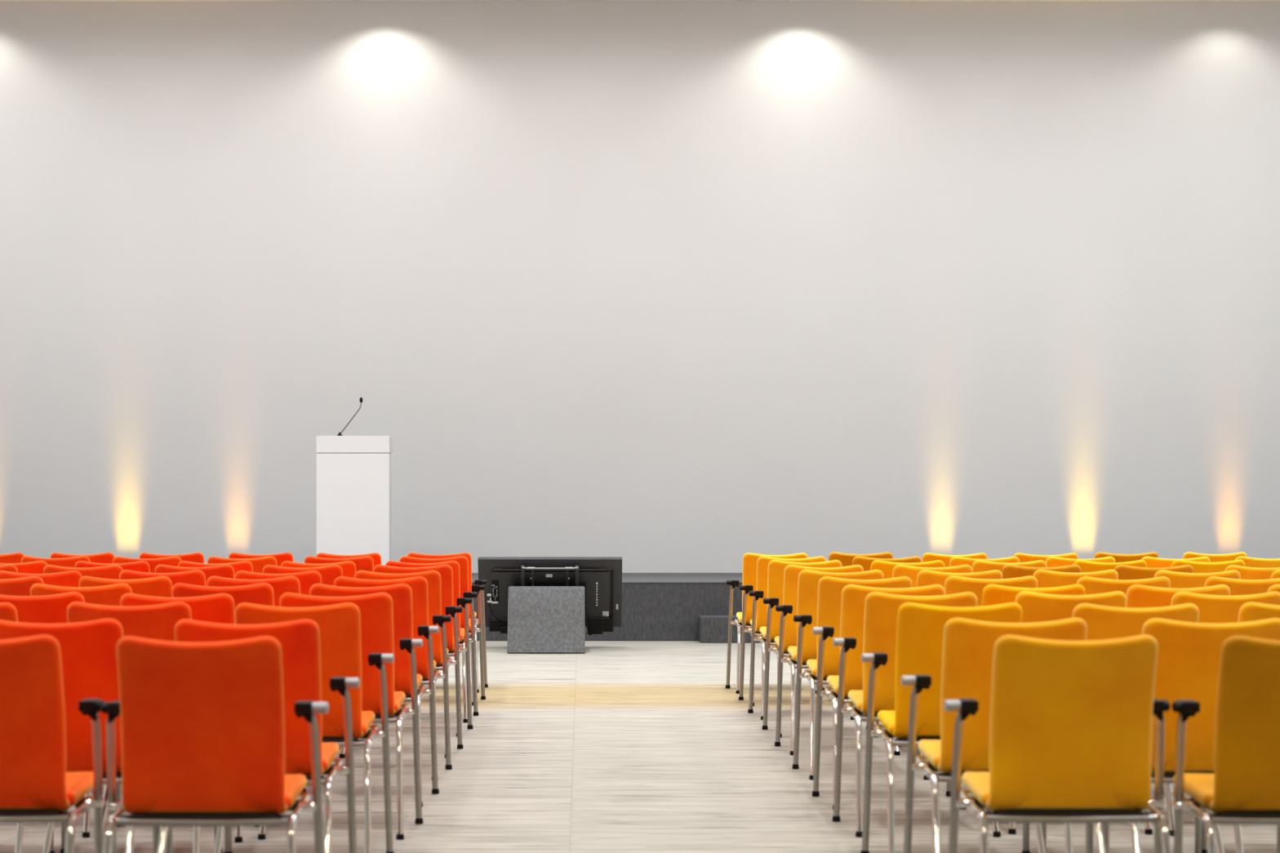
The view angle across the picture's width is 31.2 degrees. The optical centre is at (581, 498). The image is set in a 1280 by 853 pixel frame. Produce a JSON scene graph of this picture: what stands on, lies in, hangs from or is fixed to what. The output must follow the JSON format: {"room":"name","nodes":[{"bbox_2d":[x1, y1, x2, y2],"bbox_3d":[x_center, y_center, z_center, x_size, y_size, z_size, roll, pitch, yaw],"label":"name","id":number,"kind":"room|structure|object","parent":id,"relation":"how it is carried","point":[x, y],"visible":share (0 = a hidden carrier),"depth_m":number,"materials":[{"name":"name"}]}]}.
{"room":"assembly chamber","nodes":[
{"label":"assembly chamber","id":0,"kind":"room"},
{"bbox_2d":[0,640,1276,852],"bbox_3d":[0.450,1.295,9.475,15.900,0.150,25.350,0,0,0],"label":"floor","id":1,"kind":"structure","parent":0,"point":[614,746],"depth_m":9.79,"materials":[{"name":"beige wood"}]},
{"bbox_2d":[0,564,17,573],"bbox_3d":[-3.142,0.782,12.081,0.559,0.877,0.652,0,0,0],"label":"chair","id":2,"kind":"object","parent":1,"relation":"on","point":[11,568],"visible":0.02,"depth_m":11.91,"materials":[{"name":"orange fabric"}]},
{"bbox_2d":[0,552,24,563],"bbox_3d":[-3.743,0.782,14.706,0.559,0.877,0.652,0,0,0],"label":"chair","id":3,"kind":"object","parent":1,"relation":"on","point":[15,557],"visible":0.03,"depth_m":14.53,"materials":[{"name":"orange fabric"}]},
{"bbox_2d":[0,576,44,596],"bbox_3d":[-2.586,0.782,10.286,0.559,0.877,0.652,0,0,0],"label":"chair","id":4,"kind":"object","parent":1,"relation":"on","point":[21,587],"visible":0.05,"depth_m":10.11,"materials":[{"name":"orange fabric"}]},
{"bbox_2d":[0,560,47,573],"bbox_3d":[-3.148,0.782,12.790,0.559,0.877,0.652,0,0,0],"label":"chair","id":5,"kind":"object","parent":1,"relation":"on","point":[33,567],"visible":0.03,"depth_m":12.61,"materials":[{"name":"orange fabric"}]},
{"bbox_2d":[0,602,54,852],"bbox_3d":[-2.070,0.782,7.714,0.559,0.877,0.652,0,0,0],"label":"chair","id":6,"kind":"object","parent":1,"relation":"on","point":[8,612],"visible":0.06,"depth_m":7.54,"materials":[{"name":"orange fabric"}]},
{"bbox_2d":[0,570,81,586],"bbox_3d":[-2.580,0.782,11.043,0.559,0.877,0.652,0,0,1],"label":"chair","id":7,"kind":"object","parent":1,"relation":"on","point":[67,579],"visible":0.09,"depth_m":10.86,"materials":[{"name":"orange fabric"}]},
{"bbox_2d":[0,591,92,838],"bbox_3d":[-2.030,0.782,8.556,0.559,0.877,0.652,0,0,0],"label":"chair","id":8,"kind":"object","parent":1,"relation":"on","point":[49,609],"visible":0.09,"depth_m":8.38,"materials":[{"name":"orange fabric"}]},
{"bbox_2d":[0,635,105,852],"bbox_3d":[-1.523,0.782,5.927,0.559,0.877,0.652,0,0,0],"label":"chair","id":9,"kind":"object","parent":1,"relation":"on","point":[36,786],"visible":0.97,"depth_m":5.82,"materials":[{"name":"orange fabric"}]},
{"bbox_2d":[21,555,90,567],"bbox_3d":[-3.148,0.782,13.870,0.559,0.877,0.652,0,0,0],"label":"chair","id":10,"kind":"object","parent":1,"relation":"on","point":[67,562],"visible":0.04,"depth_m":13.69,"materials":[{"name":"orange fabric"}]},
{"bbox_2d":[0,618,160,852],"bbox_3d":[-1.519,0.782,6.709,0.559,0.877,0.652,0,0,1],"label":"chair","id":11,"kind":"object","parent":1,"relation":"on","point":[88,653],"visible":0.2,"depth_m":6.57,"materials":[{"name":"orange fabric"}]},
{"bbox_2d":[30,583,132,606],"bbox_3d":[-2.022,0.782,9.407,0.559,0.877,0.652,0,0,0],"label":"chair","id":12,"kind":"object","parent":1,"relation":"on","point":[108,595],"visible":0.07,"depth_m":9.23,"materials":[{"name":"fabric"}]},
{"bbox_2d":[50,552,115,564],"bbox_3d":[-3.175,0.782,14.729,0.559,0.877,0.652,0,0,1],"label":"chair","id":13,"kind":"object","parent":1,"relation":"on","point":[105,557],"visible":0.09,"depth_m":14.55,"materials":[{"name":"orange fabric"}]},
{"bbox_2d":[43,564,123,579],"bbox_3d":[-2.577,0.782,11.998,0.559,0.877,0.652,0,0,0],"label":"chair","id":14,"kind":"object","parent":1,"relation":"on","point":[112,572],"visible":0.06,"depth_m":11.82,"materials":[{"name":"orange fabric"}]},
{"bbox_2d":[75,560,150,573],"bbox_3d":[-2.580,0.782,12.749,0.559,0.877,0.652,0,0,1],"label":"chair","id":15,"kind":"object","parent":1,"relation":"on","point":[141,566],"visible":0.04,"depth_m":12.57,"materials":[{"name":"orange fabric"}]},
{"bbox_2d":[79,576,172,597],"bbox_3d":[-2.015,0.782,10.277,0.559,0.877,0.652,0,0,1],"label":"chair","id":16,"kind":"object","parent":1,"relation":"on","point":[160,586],"visible":0.05,"depth_m":10.10,"materials":[{"name":"fabric"}]},
{"bbox_2d":[42,601,222,852],"bbox_3d":[-1.507,0.782,7.766,0.559,0.877,0.652,0,0,-1],"label":"chair","id":17,"kind":"object","parent":1,"relation":"on","point":[155,622],"visible":0.09,"depth_m":7.59,"materials":[{"name":"orange fabric"}]},
{"bbox_2d":[112,555,182,573],"bbox_3d":[-2.581,0.782,13.773,0.559,0.877,0.652,0,0,0],"label":"chair","id":18,"kind":"object","parent":1,"relation":"on","point":[174,561],"visible":0.06,"depth_m":13.59,"materials":[{"name":"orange fabric"}]},
{"bbox_2d":[119,569,205,586],"bbox_3d":[-2.013,0.782,11.143,0.559,0.877,0.652,0,0,0],"label":"chair","id":19,"kind":"object","parent":1,"relation":"on","point":[197,577],"visible":0.03,"depth_m":10.96,"materials":[{"name":"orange fabric"}]},
{"bbox_2d":[139,552,204,563],"bbox_3d":[-2.605,0.782,14.712,0.559,0.877,0.652,0,0,0],"label":"chair","id":20,"kind":"object","parent":1,"relation":"on","point":[198,557],"visible":0.02,"depth_m":14.53,"materials":[{"name":"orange fabric"}]},
{"bbox_2d":[102,593,260,843],"bbox_3d":[-1.464,0.782,8.442,0.559,0.877,0.652,0,0,0],"label":"chair","id":21,"kind":"object","parent":1,"relation":"on","point":[216,608],"visible":0.09,"depth_m":8.27,"materials":[{"name":"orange fabric"}]},
{"bbox_2d":[155,564,235,586],"bbox_3d":[-2.011,0.782,12.058,0.559,0.877,0.652,0,0,0],"label":"chair","id":22,"kind":"object","parent":1,"relation":"on","point":[223,571],"visible":0.06,"depth_m":11.88,"materials":[{"name":"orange fabric"}]},
{"bbox_2d":[101,636,328,852],"bbox_3d":[-0.945,0.782,5.868,0.582,0.877,0.652,0,0,0],"label":"chair","id":23,"kind":"object","parent":1,"relation":"on","point":[202,728],"visible":1,"depth_m":5.75,"materials":[{"name":"orange fabric"}]},
{"bbox_2d":[177,560,253,577],"bbox_3d":[-2.015,0.782,12.744,0.559,0.877,0.652,0,0,0],"label":"chair","id":24,"kind":"object","parent":1,"relation":"on","point":[246,566],"visible":0.03,"depth_m":12.57,"materials":[{"name":"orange fabric"}]},
{"bbox_2d":[171,582,274,624],"bbox_3d":[-1.459,0.782,9.448,0.559,0.877,0.652,0,0,-1],"label":"chair","id":25,"kind":"object","parent":1,"relation":"on","point":[262,593],"visible":0.03,"depth_m":9.27,"materials":[{"name":"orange fabric"}]},
{"bbox_2d":[207,555,276,573],"bbox_3d":[-2.018,0.782,13.760,0.559,0.877,0.652,0,0,-1],"label":"chair","id":26,"kind":"object","parent":1,"relation":"on","point":[259,563],"visible":0.08,"depth_m":13.58,"materials":[{"name":"fabric"}]},
{"bbox_2d":[206,576,300,607],"bbox_3d":[-1.451,0.782,10.277,0.559,0.877,0.652,0,0,0],"label":"chair","id":27,"kind":"object","parent":1,"relation":"on","point":[282,585],"visible":0.04,"depth_m":10.10,"materials":[{"name":"orange fabric"}]},
{"bbox_2d":[156,619,359,852],"bbox_3d":[-0.942,0.782,6.668,0.582,0.877,0.652,0,0,0],"label":"chair","id":28,"kind":"object","parent":1,"relation":"on","point":[299,641],"visible":0.36,"depth_m":6.55,"materials":[{"name":"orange fabric"}]},
{"bbox_2d":[228,552,293,566],"bbox_3d":[-2.041,0.782,14.727,0.559,0.877,0.652,0,0,0],"label":"chair","id":29,"kind":"object","parent":1,"relation":"on","point":[280,557],"visible":0.05,"depth_m":14.55,"materials":[{"name":"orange fabric"}]},
{"bbox_2d":[235,570,340,750],"bbox_3d":[-1.443,0.782,11.046,0.559,0.877,0.652,0,0,1],"label":"chair","id":30,"kind":"object","parent":1,"relation":"on","point":[307,580],"visible":0.07,"depth_m":10.87,"materials":[{"name":"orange fabric"}]},
{"bbox_2d":[262,564,342,586],"bbox_3d":[-1.444,0.782,11.995,0.559,0.877,0.652,0,0,0],"label":"chair","id":31,"kind":"object","parent":1,"relation":"on","point":[329,574],"visible":0.06,"depth_m":11.82,"materials":[{"name":"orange fabric"}]},
{"bbox_2d":[213,602,394,852],"bbox_3d":[-0.926,0.782,7.698,0.582,0.877,0.652,0,0,0],"label":"chair","id":32,"kind":"object","parent":1,"relation":"on","point":[339,625],"visible":0.41,"depth_m":7.58,"materials":[{"name":"fabric"}]},
{"bbox_2d":[280,560,355,577],"bbox_3d":[-1.446,0.782,12.722,0.559,0.877,0.652,0,0,-1],"label":"chair","id":33,"kind":"object","parent":1,"relation":"on","point":[348,567],"visible":0.08,"depth_m":12.54,"materials":[{"name":"fabric"}]},
{"bbox_2d":[304,555,373,572],"bbox_3d":[-1.450,0.782,13.819,0.559,0.877,0.652,0,0,0],"label":"chair","id":34,"kind":"object","parent":1,"relation":"on","point":[366,563],"visible":0.06,"depth_m":13.64,"materials":[{"name":"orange fabric"}]},
{"bbox_2d":[257,592,423,839],"bbox_3d":[-0.884,0.782,8.508,0.582,0.877,0.652,0,0,0],"label":"chair","id":35,"kind":"object","parent":1,"relation":"on","point":[376,617],"visible":0.44,"depth_m":8.38,"materials":[{"name":"orange fabric"}]},
{"bbox_2d":[315,552,381,567],"bbox_3d":[-1.476,0.782,14.633,0.559,0.877,0.652,0,0,-1],"label":"chair","id":36,"kind":"object","parent":1,"relation":"on","point":[376,557],"visible":0.09,"depth_m":14.45,"materials":[{"name":"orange fabric"}]},
{"bbox_2d":[300,583,439,806],"bbox_3d":[-0.879,0.782,9.378,0.582,0.877,0.652,0,0,0],"label":"chair","id":37,"kind":"object","parent":1,"relation":"on","point":[401,594],"visible":0.28,"depth_m":9.27,"materials":[{"name":"orange fabric"}]},
{"bbox_2d":[320,576,452,780],"bbox_3d":[-0.873,0.782,10.228,0.581,0.877,0.652,0,0,0],"label":"chair","id":38,"kind":"object","parent":1,"relation":"on","point":[419,584],"visible":0.24,"depth_m":10.12,"materials":[{"name":"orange fabric"}]},
{"bbox_2d":[338,570,463,758],"bbox_3d":[-0.867,0.782,11.078,0.581,0.877,0.652,0,0,0],"label":"chair","id":39,"kind":"object","parent":1,"relation":"on","point":[433,578],"visible":0.21,"depth_m":10.98,"materials":[{"name":"fabric"}]},
{"bbox_2d":[373,564,473,737],"bbox_3d":[-0.865,0.782,12.038,0.581,0.877,0.652,0,0,0],"label":"chair","id":40,"kind":"object","parent":1,"relation":"on","point":[446,572],"visible":0.23,"depth_m":11.94,"materials":[{"name":"orange fabric"}]},
{"bbox_2d":[385,560,478,723],"bbox_3d":[-0.868,0.782,12.778,0.581,0.877,0.652,0,0,0],"label":"chair","id":41,"kind":"object","parent":1,"relation":"on","point":[455,565],"visible":0.28,"depth_m":12.66,"materials":[{"name":"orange fabric"}]},
{"bbox_2d":[399,555,485,706],"bbox_3d":[-0.872,0.782,13.808,0.581,0.877,0.652,0,0,0],"label":"chair","id":42,"kind":"object","parent":1,"relation":"on","point":[463,561],"visible":0.23,"depth_m":13.70,"materials":[{"name":"orange fabric"}]},
{"bbox_2d":[407,552,488,693],"bbox_3d":[-0.895,0.782,14.698,0.581,0.877,0.652,0,0,0],"label":"chair","id":43,"kind":"object","parent":1,"relation":"on","point":[477,582],"visible":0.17,"depth_m":14.59,"materials":[{"name":"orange fabric"}]},
{"bbox_2d":[506,586,585,653],"bbox_3d":[-0.280,0.962,18.285,0.610,0.516,0.630,0,0,0],"label":"plinth","id":44,"kind":"object","parent":1,"relation":"on","point":[542,620],"visible":1,"depth_m":18.11,"materials":[{"name":"grey carpet"}]},
{"bbox_2d":[477,556,622,635],"bbox_3d":[-0.255,0.798,18.608,1.173,0.650,0.417,0,0,-2],"label":"display","id":45,"kind":"object","parent":1,"relation":"on","point":[601,577],"visible":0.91,"depth_m":18.51,"materials":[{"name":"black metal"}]},
{"bbox_2d":[491,584,497,599],"bbox_3d":[-0.705,0.762,18.562,0.044,0.146,0.006,0,31,0],"label":"socket","id":46,"kind":"object","parent":45,"relation":"attached to","point":[494,587],"depth_m":18.57,"materials":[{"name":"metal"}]},
{"bbox_2d":[469,573,742,640],"bbox_3d":[0.450,0.967,20.771,15.440,0.507,2.350,0,0,0],"label":"stage","id":47,"kind":"object","parent":1,"relation":"on","point":[656,606],"visible":0.04,"depth_m":19.60,"materials":[{"name":"grey carpet"}]},
{"bbox_2d":[315,435,392,565],"bbox_3d":[-2.008,0.082,20.275,0.640,1.262,0.350,0,0,0],"label":"lectern","id":48,"kind":"object","parent":47,"relation":"on","point":[354,473],"visible":0.72,"depth_m":20.10,"materials":[{"name":"white paint"}]},
{"bbox_2d":[337,397,362,435],"bbox_3d":[-2.035,-0.718,20.121,0.226,0.337,0.044,0,0,6],"label":"gooseneck microphone","id":49,"kind":"object","parent":48,"relation":"on","point":[361,398],"visible":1,"depth_m":20.12,"materials":[{"name":"black plastic"}]},
{"bbox_2d":[698,615,760,643],"bbox_3d":[1.525,1.110,19.454,1.050,0.220,0.288,0,0,0],"label":"step","id":50,"kind":"structure","parent":1,"relation":"on","point":[712,628],"depth_m":19.31,"materials":[{"name":"grey carpet"}]},
{"bbox_2d":[725,552,817,693],"bbox_3d":[1.213,0.782,14.628,0.581,0.877,0.652,0,0,0],"label":"chair","id":51,"kind":"object","parent":1,"relation":"on","point":[749,560],"visible":0.3,"depth_m":14.51,"materials":[{"name":"yellow fabric"}]},
{"bbox_2d":[738,555,834,706],"bbox_3d":[1.238,0.782,13.768,0.581,0.877,0.652,0,0,0],"label":"chair","id":52,"kind":"object","parent":1,"relation":"on","point":[762,562],"visible":0.27,"depth_m":13.67,"materials":[{"name":"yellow fabric"}]},
{"bbox_2d":[747,560,854,719],"bbox_3d":[1.234,0.782,12.938,0.581,0.877,0.652,0,0,0],"label":"chair","id":53,"kind":"object","parent":1,"relation":"on","point":[775,567],"visible":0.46,"depth_m":12.82,"materials":[{"name":"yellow fabric"}]},
{"bbox_2d":[762,564,878,737],"bbox_3d":[1.242,0.782,12.008,0.581,0.877,0.652,0,0,0],"label":"chair","id":54,"kind":"object","parent":1,"relation":"on","point":[791,573],"visible":0.26,"depth_m":11.91,"materials":[{"name":"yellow fabric"}]},
{"bbox_2d":[774,569,900,755],"bbox_3d":[1.239,0.782,11.198,0.581,0.877,0.652,0,0,0],"label":"chair","id":55,"kind":"object","parent":1,"relation":"on","point":[808,580],"visible":0.3,"depth_m":11.08,"materials":[{"name":"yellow fabric"}]},
{"bbox_2d":[822,551,893,690],"bbox_3d":[1.790,0.782,14.848,0.559,0.877,0.652,0,0,0],"label":"chair","id":56,"kind":"object","parent":1,"relation":"on","point":[846,559],"visible":0.05,"depth_m":14.67,"materials":[{"name":"yellow fabric"}]},
{"bbox_2d":[791,576,929,780],"bbox_3d":[1.238,0.782,10.248,0.581,0.877,0.652,0,0,0],"label":"chair","id":57,"kind":"object","parent":1,"relation":"on","point":[829,588],"visible":0.4,"depth_m":10.13,"materials":[{"name":"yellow fabric"}]},
{"bbox_2d":[852,555,921,571],"bbox_3d":[1.816,0.782,13.778,0.559,0.877,0.652,0,0,0],"label":"chair","id":58,"kind":"object","parent":1,"relation":"on","point":[865,562],"visible":0.08,"depth_m":13.60,"materials":[{"name":"yellow fabric"}]},
{"bbox_2d":[812,584,966,809],"bbox_3d":[1.232,0.782,9.298,0.582,0.877,0.652,0,0,0],"label":"chair","id":59,"kind":"object","parent":1,"relation":"on","point":[853,597],"visible":0.33,"depth_m":9.19,"materials":[{"name":"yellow fabric"}]},
{"bbox_2d":[855,560,944,715],"bbox_3d":[1.812,0.782,12.892,0.559,0.877,0.652,0,0,0],"label":"chair","id":60,"kind":"object","parent":1,"relation":"on","point":[886,567],"visible":0.05,"depth_m":12.71,"materials":[{"name":"yellow fabric"}]},
{"bbox_2d":[831,591,1000,837],"bbox_3d":[1.236,0.782,8.568,0.582,0.877,0.652,0,0,0],"label":"chair","id":61,"kind":"object","parent":1,"relation":"on","point":[881,609],"visible":0.44,"depth_m":8.45,"materials":[{"name":"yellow fabric"}]},
{"bbox_2d":[876,564,972,724],"bbox_3d":[1.820,0.782,12.031,0.559,0.877,0.652,0,0,0],"label":"chair","id":62,"kind":"object","parent":1,"relation":"on","point":[899,571],"visible":0.05,"depth_m":11.85,"materials":[{"name":"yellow fabric"}]},
{"bbox_2d":[897,569,1002,747],"bbox_3d":[1.817,0.782,11.160,0.559,0.877,0.652,0,0,0],"label":"chair","id":63,"kind":"object","parent":1,"relation":"on","point":[925,577],"visible":0.02,"depth_m":10.98,"materials":[{"name":"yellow fabric"}]},
{"bbox_2d":[860,602,1045,852],"bbox_3d":[1.239,0.782,7.718,0.582,0.877,0.652,0,0,0],"label":"chair","id":64,"kind":"object","parent":1,"relation":"on","point":[920,627],"visible":0.49,"depth_m":7.60,"materials":[{"name":"yellow fabric"}]},
{"bbox_2d":[921,552,987,567],"bbox_3d":[2.356,0.782,14.624,0.559,0.877,0.652,0,0,0],"label":"chair","id":65,"kind":"object","parent":1,"relation":"on","point":[928,557],"visible":0.06,"depth_m":14.44,"materials":[{"name":"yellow fabric"}]},
{"bbox_2d":[949,556,1019,568],"bbox_3d":[2.384,0.782,13.701,0.559,0.877,0.652,0,0,0],"label":"chair","id":66,"kind":"object","parent":1,"relation":"on","point":[955,561],"visible":0.02,"depth_m":13.52,"materials":[{"name":"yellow fabric"}]},
{"bbox_2d":[938,575,1037,773],"bbox_3d":[1.816,0.782,10.317,0.559,0.877,0.652,0,0,0],"label":"chair","id":67,"kind":"object","parent":1,"relation":"on","point":[953,584],"visible":0.07,"depth_m":10.14,"materials":[{"name":"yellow fabric"}]},
{"bbox_2d":[901,617,1106,852],"bbox_3d":[1.239,0.782,6.748,0.582,0.877,0.652,0,0,0],"label":"chair","id":68,"kind":"object","parent":1,"relation":"on","point":[968,646],"visible":0.44,"depth_m":6.63,"materials":[{"name":"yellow fabric"}]},
{"bbox_2d":[972,560,1046,573],"bbox_3d":[2.379,0.782,12.898,0.559,0.877,0.652,0,0,0],"label":"chair","id":69,"kind":"object","parent":1,"relation":"on","point":[979,566],"visible":0.07,"depth_m":12.72,"materials":[{"name":"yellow fabric"}]},
{"bbox_2d":[981,584,1085,606],"bbox_3d":[1.810,0.782,9.324,0.559,0.877,0.652,0,0,-1],"label":"chair","id":70,"kind":"object","parent":1,"relation":"on","point":[993,594],"visible":0.03,"depth_m":9.15,"materials":[{"name":"yellow fabric"}]},
{"bbox_2d":[1001,564,1080,578],"bbox_3d":[2.386,0.782,12.051,0.559,0.877,0.652,0,0,-1],"label":"chair","id":71,"kind":"object","parent":1,"relation":"on","point":[1009,571],"visible":0.04,"depth_m":11.87,"materials":[{"name":"yellow fabric"}]},
{"bbox_2d":[1013,552,1078,562],"bbox_3d":[2.924,0.782,14.596,0.559,0.877,0.652,0,0,0],"label":"chair","id":72,"kind":"object","parent":1,"relation":"on","point":[1023,557],"visible":0.02,"depth_m":14.41,"materials":[{"name":"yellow fabric"}]},
{"bbox_2d":[943,635,1171,852],"bbox_3d":[1.236,0.782,5.928,0.582,0.877,0.652,0,0,0],"label":"chair","id":73,"kind":"object","parent":1,"relation":"on","point":[1070,738],"visible":1,"depth_m":5.81,"materials":[{"name":"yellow fabric"}]},
{"bbox_2d":[986,591,1152,835],"bbox_3d":[1.814,0.782,8.638,0.559,0.877,0.652,0,0,1],"label":"chair","id":74,"kind":"object","parent":1,"relation":"on","point":[1037,607],"visible":0.06,"depth_m":8.46,"materials":[{"name":"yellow fabric"}]},
{"bbox_2d":[1032,569,1118,587],"bbox_3d":[2.383,0.782,11.214,0.559,0.877,0.652,0,0,-1],"label":"chair","id":75,"kind":"object","parent":1,"relation":"on","point":[1046,579],"visible":0.06,"depth_m":11.04,"materials":[{"name":"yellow fabric"}]},
{"bbox_2d":[1045,556,1115,567],"bbox_3d":[2.948,0.782,13.701,0.559,0.877,0.652,0,0,0],"label":"chair","id":76,"kind":"object","parent":1,"relation":"on","point":[1051,562],"visible":0.05,"depth_m":13.52,"materials":[{"name":"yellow fabric"}]},
{"bbox_2d":[1073,560,1146,573],"bbox_3d":[2.948,0.782,12.937,0.559,0.877,0.652,0,0,0],"label":"chair","id":77,"kind":"object","parent":1,"relation":"on","point":[1085,566],"visible":0.09,"depth_m":12.75,"materials":[{"name":"yellow fabric"}]},
{"bbox_2d":[1076,576,1170,595],"bbox_3d":[2.384,0.782,10.232,0.559,0.877,0.652,0,0,0],"label":"chair","id":78,"kind":"object","parent":1,"relation":"on","point":[1092,585],"visible":0.04,"depth_m":10.05,"materials":[{"name":"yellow fabric"}]},
{"bbox_2d":[1093,551,1158,562],"bbox_3d":[3.493,0.782,14.848,0.559,0.877,0.652,0,0,0],"label":"chair","id":79,"kind":"object","parent":1,"relation":"on","point":[1118,557],"visible":0.02,"depth_m":14.66,"materials":[{"name":"yellow fabric"}]},
{"bbox_2d":[1040,603,1224,852],"bbox_3d":[1.817,0.782,7.653,0.559,0.877,0.652,0,0,1],"label":"chair","id":80,"kind":"object","parent":1,"relation":"on","point":[1103,623],"visible":0.06,"depth_m":7.48,"materials":[{"name":"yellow fabric"}]},
{"bbox_2d":[1114,564,1193,580],"bbox_3d":[2.955,0.782,11.992,0.559,0.877,0.652,0,0,0],"label":"chair","id":81,"kind":"object","parent":1,"relation":"on","point":[1125,572],"visible":0.03,"depth_m":11.81,"materials":[{"name":"yellow fabric"}]},
{"bbox_2d":[1141,556,1210,568],"bbox_3d":[3.516,0.782,13.718,0.559,0.877,0.652,0,0,1],"label":"chair","id":82,"kind":"object","parent":1,"relation":"on","point":[1152,562],"visible":0.03,"depth_m":13.54,"materials":[{"name":"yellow fabric"}]},
{"bbox_2d":[1126,584,1230,608],"bbox_3d":[2.379,0.782,9.287,0.559,0.877,0.652,0,0,0],"label":"chair","id":83,"kind":"object","parent":1,"relation":"on","point":[1138,596],"visible":0.06,"depth_m":9.11,"materials":[{"name":"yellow fabric"}]},
{"bbox_2d":[1102,617,1279,852],"bbox_3d":[1.815,0.782,6.729,0.559,0.877,0.652,0,0,0],"label":"chair","id":84,"kind":"object","parent":1,"relation":"on","point":[1188,655],"visible":0.23,"depth_m":6.59,"materials":[{"name":"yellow fabric"}]},
{"bbox_2d":[1154,569,1240,588],"bbox_3d":[2.950,0.782,11.130,0.559,0.877,0.652,0,0,0],"label":"chair","id":85,"kind":"object","parent":1,"relation":"on","point":[1177,580],"visible":0.05,"depth_m":10.95,"materials":[{"name":"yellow fabric"}]},
{"bbox_2d":[1171,560,1244,573],"bbox_3d":[3.515,0.782,13.005,0.559,0.877,0.652,0,0,0],"label":"chair","id":86,"kind":"object","parent":1,"relation":"on","point":[1198,567],"visible":0.04,"depth_m":12.82,"materials":[{"name":"yellow fabric"}]},
{"bbox_2d":[1141,591,1279,835],"bbox_3d":[2.380,0.782,8.601,0.559,0.877,0.652,0,0,-1],"label":"chair","id":87,"kind":"object","parent":1,"relation":"on","point":[1213,609],"visible":0.11,"depth_m":8.42,"materials":[{"name":"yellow fabric"}]},
{"bbox_2d":[1182,551,1247,562],"bbox_3d":[4.059,0.782,14.848,0.559,0.877,0.652,0,0,0],"label":"chair","id":88,"kind":"object","parent":1,"relation":"on","point":[1229,557],"visible":0.04,"depth_m":14.67,"materials":[{"name":"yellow fabric"}]},
{"bbox_2d":[1171,635,1279,852],"bbox_3d":[1.812,0.782,5.896,0.559,0.877,0.652,0,0,0],"label":"chair","id":89,"kind":"object","parent":1,"relation":"on","point":[1243,788],"visible":1,"depth_m":5.79,"materials":[{"name":"yellow fabric"}]},
{"bbox_2d":[1201,602,1279,852],"bbox_3d":[2.385,0.782,7.746,0.559,0.877,0.652,0,0,-1],"label":"chair","id":90,"kind":"object","parent":1,"relation":"on","point":[1249,611],"visible":0.06,"depth_m":7.57,"materials":[{"name":"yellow fabric"}]},
{"bbox_2d":[1204,576,1279,595],"bbox_3d":[2.950,0.782,10.240,0.559,0.877,0.652,0,0,0],"label":"chair","id":91,"kind":"object","parent":1,"relation":"on","point":[1237,587],"visible":0.04,"depth_m":10.06,"materials":[{"name":"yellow fabric"}]},
{"bbox_2d":[1225,564,1279,579],"bbox_3d":[3.520,0.782,11.957,0.559,0.877,0.652,0,0,0],"label":"chair","id":92,"kind":"object","parent":1,"relation":"on","point":[1246,573],"visible":0.07,"depth_m":11.78,"materials":[{"name":"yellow fabric"}]},
{"bbox_2d":[1235,555,1279,568],"bbox_3d":[4.083,0.782,13.761,0.559,0.877,0.652,0,0,0],"label":"chair","id":93,"kind":"object","parent":1,"relation":"on","point":[1249,562],"visible":0.02,"depth_m":13.58,"materials":[{"name":"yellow fabric"}]},
{"bbox_2d":[1266,584,1279,592],"bbox_3d":[2.946,0.782,9.308,0.559,0.877,0.652,0,0,0],"label":"chair","id":94,"kind":"object","parent":1,"relation":"on","point":[1276,588],"visible":0.03,"depth_m":9.14,"materials":[{"name":"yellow fabric"}]},
{"bbox_2d":[1271,569,1279,579],"bbox_3d":[3.519,0.782,11.156,0.559,0.877,0.652,0,0,0],"label":"chair","id":95,"kind":"object","parent":1,"relation":"on","point":[1276,575],"visible":0.02,"depth_m":10.99,"materials":[{"name":"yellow fabric"}]},
{"bbox_2d":[0,1,1279,573],"bbox_3d":[0.450,-1.769,22.050,15.900,5.978,0.200,0,0,0],"label":"wall","id":96,"kind":"structure","parent":0,"point":[657,286],"depth_m":21.95,"materials":[{"name":"white paint"}]},
{"bbox_2d":[0,0,1279,1],"bbox_3d":[0.450,-4.827,9.475,15.900,0.162,25.350,0,0,0],"label":"ceiling","id":97,"kind":"structure","parent":0,"point":[0,0],"depth_m":21.92,"materials":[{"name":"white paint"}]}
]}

